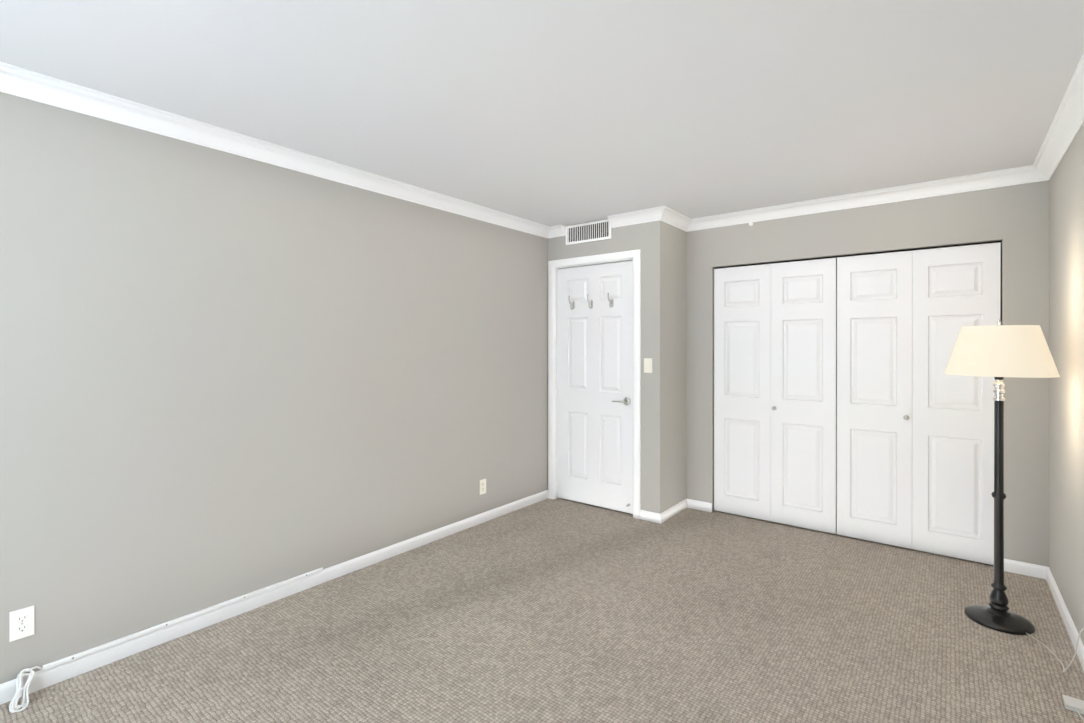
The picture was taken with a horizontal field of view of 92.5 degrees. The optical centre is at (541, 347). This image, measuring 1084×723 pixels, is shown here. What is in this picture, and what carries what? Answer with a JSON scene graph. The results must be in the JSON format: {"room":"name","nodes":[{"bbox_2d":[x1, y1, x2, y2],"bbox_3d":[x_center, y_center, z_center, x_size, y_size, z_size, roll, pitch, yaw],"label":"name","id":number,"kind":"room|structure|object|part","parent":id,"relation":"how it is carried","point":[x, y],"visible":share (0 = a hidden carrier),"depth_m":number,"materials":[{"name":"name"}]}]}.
{"room":"empty bedroom","nodes":[
{"label":"empty bedroom","id":0,"kind":"room"},
{"bbox_2d":[0,92,547,683],"bbox_3d":[-1.461,0.150,2.903,0.100,2.455,4.974,0,0,38],"label":"wall","id":1,"kind":"structure","parent":0,"point":[224,376],"depth_m":2.62,"materials":[{"name":"beige paint"}]},
{"bbox_2d":[9,605,33,641],"bbox_3d":[-2.059,1.094,2.056,0.008,0.115,0.070,0,0,38],"label":"electrical outlet","id":2,"kind":"object","parent":1,"relation":"attached to","point":[21,623],"visible":1,"depth_m":2.05,"materials":[{"name":"white plastic"}]},
{"bbox_2d":[43,568,322,669],"bbox_3d":[-1.651,1.297,2.568,0.016,0.016,1.190,0,0,38],"label":"cover","id":3,"kind":"object","parent":1,"relation":"attached to","point":[114,642],"visible":0.98,"depth_m":2.44,"materials":[{"name":"white plastic"}]},
{"bbox_2d":[0,490,547,704],"bbox_3d":[-1.417,1.341,2.870,0.013,0.073,4.774,0,0,38],"label":"baseboard","id":4,"kind":"structure","parent":1,"relation":"attached to","point":[42,679],"depth_m":2.66,"materials":[{"name":"white wood"}]},
{"bbox_2d":[0,62,559,237],"bbox_3d":[-1.387,-1.034,2.842,0.090,0.086,4.774,0,0,38],"label":"crown molding","id":5,"kind":"structure","parent":1,"relation":"attached to","point":[14,80],"depth_m":2.59,"materials":[{"name":"white wood"}]},
{"bbox_2d":[479,478,485,494],"bbox_3d":[-0.464,1.096,4.083,0.008,0.115,0.070,0,0,38],"label":"electrical outlet","id":6,"kind":"object","parent":1,"relation":"attached to","point":[482,486],"visible":1,"depth_m":4.08,"materials":[{"name":"beige plastic"}]},
{"bbox_2d":[0,498,1083,722],"bbox_3d":[0.288,1.429,2.335,3.553,0.100,6.242,0,0,38],"label":"floor","id":7,"kind":"structure","parent":0,"point":[557,610],"depth_m":2.42,"materials":[{"name":"carpet"}]},
{"bbox_2d":[9,666,43,712],"bbox_3d":[-1.998,1.333,2.041,0.125,0.124,0.147,0,0,38],"label":"coil","id":8,"kind":"object","parent":7,"relation":"on","point":[14,706],"visible":1,"depth_m":2.01,"materials":[{"name":"white plastic"}]},
{"bbox_2d":[944,320,1083,720],"bbox_3d":[2.130,0.619,2.364,0.478,1.518,1.041,0,0,38],"label":"floor lamp","id":9,"kind":"object","parent":7,"relation":"on","point":[996,614],"depth_m":2.54,"materials":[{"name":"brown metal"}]},
{"bbox_3d":[2.301,0.017,2.614,0.436,0.246,0.436,0,0,38],"label":"floor lamp shade","id":10,"kind":"part","parent":9,"relation":"part of","materials":[{"name":"beige fabric"}]},
{"bbox_3d":[2.155,1.210,2.149,0.171,0.334,0.735,0,0,38],"label":"floor lamp cord","id":11,"kind":"part","parent":9,"relation":"part of","materials":[{"name":"white plastic"}]},
{"bbox_2d":[0,0,1083,225],"bbox_3d":[0.288,-1.127,2.331,3.553,0.100,6.242,0,0,38],"label":"ceiling","id":12,"kind":"structure","parent":0,"point":[558,112],"depth_m":2.13,"materials":[{"name":"white paint"}]},
{"bbox_2d":[548,238,552,260],"bbox_3d":[0.109,0.147,4.768,0.060,2.455,0.100,0,0,38],"label":"wall","id":13,"kind":"structure","parent":0,"point":[550,249],"depth_m":4.73,"materials":[{"name":"beige paint"}]},
{"bbox_2d":[553,219,647,510],"bbox_3d":[0.504,0.148,4.457,0.946,2.455,0.100,0,0,38],"label":"wall","id":14,"kind":"structure","parent":0,"point":[641,236],"depth_m":4.16,"materials":[{"name":"beige paint"}]},
{"bbox_2d":[566,219,611,244],"bbox_3d":[0.395,-0.991,4.472,0.465,0.166,0.008,0,0,38],"label":"air vent","id":15,"kind":"object","parent":14,"relation":"in","point":[589,231],"visible":0.96,"depth_m":4.46,"materials":[{"name":"white metal"}]},
{"bbox_2d":[548,249,640,518],"bbox_3d":[0.453,0.295,4.485,0.926,2.160,0.118,0,0,38],"label":"door frame","id":16,"kind":"structure","parent":14,"relation":"attached to","point":[635,255],"depth_m":4.42,"materials":[{"name":"white wood"}]},
{"bbox_3d":[0.459,0.320,4.493,0.828,2.110,0.098,0,0,38],"label":"entry door jamb","id":17,"kind":"part","parent":16,"relation":"part of","materials":[{"name":"white wood"}]},
{"bbox_2d":[557,260,632,513],"bbox_3d":[0.432,0.327,4.458,0.780,2.073,0.114,0,0,38],"label":"entry door","id":18,"kind":"structure","parent":14,"relation":"in","point":[594,385],"depth_m":4.46,"materials":[{"name":"white paint"}]},
{"bbox_3d":[0.650,0.445,4.277,0.149,0.066,0.060,0,0,38],"label":"handle","id":19,"kind":"part","parent":18,"relation":"part of","materials":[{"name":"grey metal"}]},
{"bbox_2d":[607,208,655,227],"bbox_3d":[0.718,-1.036,4.172,0.406,0.086,0.080,0,0,38],"label":"crown molding","id":20,"kind":"structure","parent":14,"relation":"attached to","point":[645,215],"depth_m":4.17,"materials":[{"name":"white wood"}]},
{"bbox_2d":[644,358,651,372],"bbox_3d":[0.839,0.145,4.120,0.070,0.115,0.016,0,0,38],"label":"switch plate","id":21,"kind":"object","parent":14,"relation":"attached to","point":[647,365],"visible":1,"depth_m":4.12,"materials":[{"name":"beige plastic"}]},
{"bbox_2d":[648,220,686,513],"bbox_3d":[1.075,0.148,4.338,0.100,2.455,0.618,0,0,38],"label":"wall","id":22,"kind":"structure","parent":0,"point":[667,375],"depth_m":4.16,"materials":[{"name":"beige paint"}]},
{"bbox_2d":[652,206,691,231],"bbox_3d":[1.059,-1.036,4.169,0.080,0.086,0.496,0,0,38],"label":"crown molding","id":23,"kind":"structure","parent":22,"relation":"attached to","point":[665,214],"depth_m":4.15,"materials":[{"name":"white wood"}]},
{"bbox_2d":[640,498,711,523],"bbox_3d":[1.092,1.339,4.264,0.639,0.073,0.213,0,0,-30],"label":"baseboard","id":24,"kind":"structure","parent":22,"relation":"attached to","point":[665,515],"depth_m":4.25,"materials":[{"name":"white wood"}]},
{"bbox_2d":[686,180,1048,566],"bbox_3d":[2.158,0.149,3.816,2.247,2.455,0.100,0,0,38],"label":"wall","id":25,"kind":"structure","parent":0,"point":[1025,271],"depth_m":3.38,"materials":[{"name":"beige paint"}]},
{"bbox_2d":[714,264,770,520],"bbox_3d":[1.625,0.355,4.218,0.447,2.018,0.030,0,0,38],"label":"closet door","id":26,"kind":"structure","parent":25,"relation":"in","point":[742,390],"depth_m":4.20,"materials":[{"name":"white paint"}]},
{"bbox_2d":[771,258,836,533],"bbox_3d":[1.965,0.355,3.925,0.447,2.018,0.071,0,0,38],"label":"closet door","id":27,"kind":"structure","parent":25,"relation":"in","point":[803,388],"depth_m":3.92,"materials":[{"name":"white paint"}]},
{"bbox_2d":[714,240,1001,268],"bbox_3d":[2.156,-0.662,3.799,1.808,0.008,0.026,0,0,38],"label":"track rail","id":28,"kind":"object","parent":25,"relation":"attached to","point":[865,254],"visible":0.93,"depth_m":3.67,"materials":[{"name":"black metal"}]},
{"bbox_2d":[692,166,1027,230],"bbox_3d":[2.070,-1.036,3.768,2.164,0.086,0.080,0,0,38],"label":"crown molding","id":29,"kind":"structure","parent":25,"relation":"attached to","point":[1018,175],"depth_m":3.59,"materials":[{"name":"white wood"}]},
{"bbox_2d":[837,251,911,548],"bbox_3d":[2.322,0.355,3.644,0.447,2.018,0.071,0,0,38],"label":"closet door","id":30,"kind":"structure","parent":25,"relation":"in","point":[874,397],"depth_m":3.64,"materials":[{"name":"white paint"}]},
{"bbox_2d":[912,242,1000,564],"bbox_3d":[2.687,0.356,3.383,0.447,2.018,0.030,0,0,38],"label":"closet door","id":31,"kind":"structure","parent":25,"relation":"in","point":[955,289],"depth_m":3.38,"materials":[{"name":"white paint"}]},
{"bbox_2d":[836,288,1000,508],"bbox_3d":[2.621,0.148,4.405,2.247,2.455,0.100,0,0,38],"label":"wall","id":32,"kind":"structure","parent":0,"point":[836,393],"depth_m":4.43,"materials":[{"name":"grey paint"}]},
{"bbox_2d":[1049,123,1083,644],"bbox_3d":[1.645,0.153,1.266,0.100,2.455,6.242,0,0,38],"label":"wall","id":33,"kind":"structure","parent":0,"point":[1066,387],"depth_m":2.59,"materials":[{"name":"beige paint"}]},
{"bbox_2d":[1028,52,1083,182],"bbox_3d":[1.342,-1.032,1.025,0.080,0.086,5.292,0,0,38],"label":"crown molding","id":34,"kind":"structure","parent":33,"relation":"attached to","point":[1066,125],"depth_m":2.47,"materials":[{"name":"white wood"}]},
{"bbox_2d":[1040,565,1083,670],"bbox_3d":[1.368,1.344,1.008,0.013,0.073,5.292,0,0,38],"label":"baseboard","id":35,"kind":"structure","parent":33,"relation":"attached to","point":[1045,573],"depth_m":2.60,"materials":[{"name":"white wood"}]}
]}

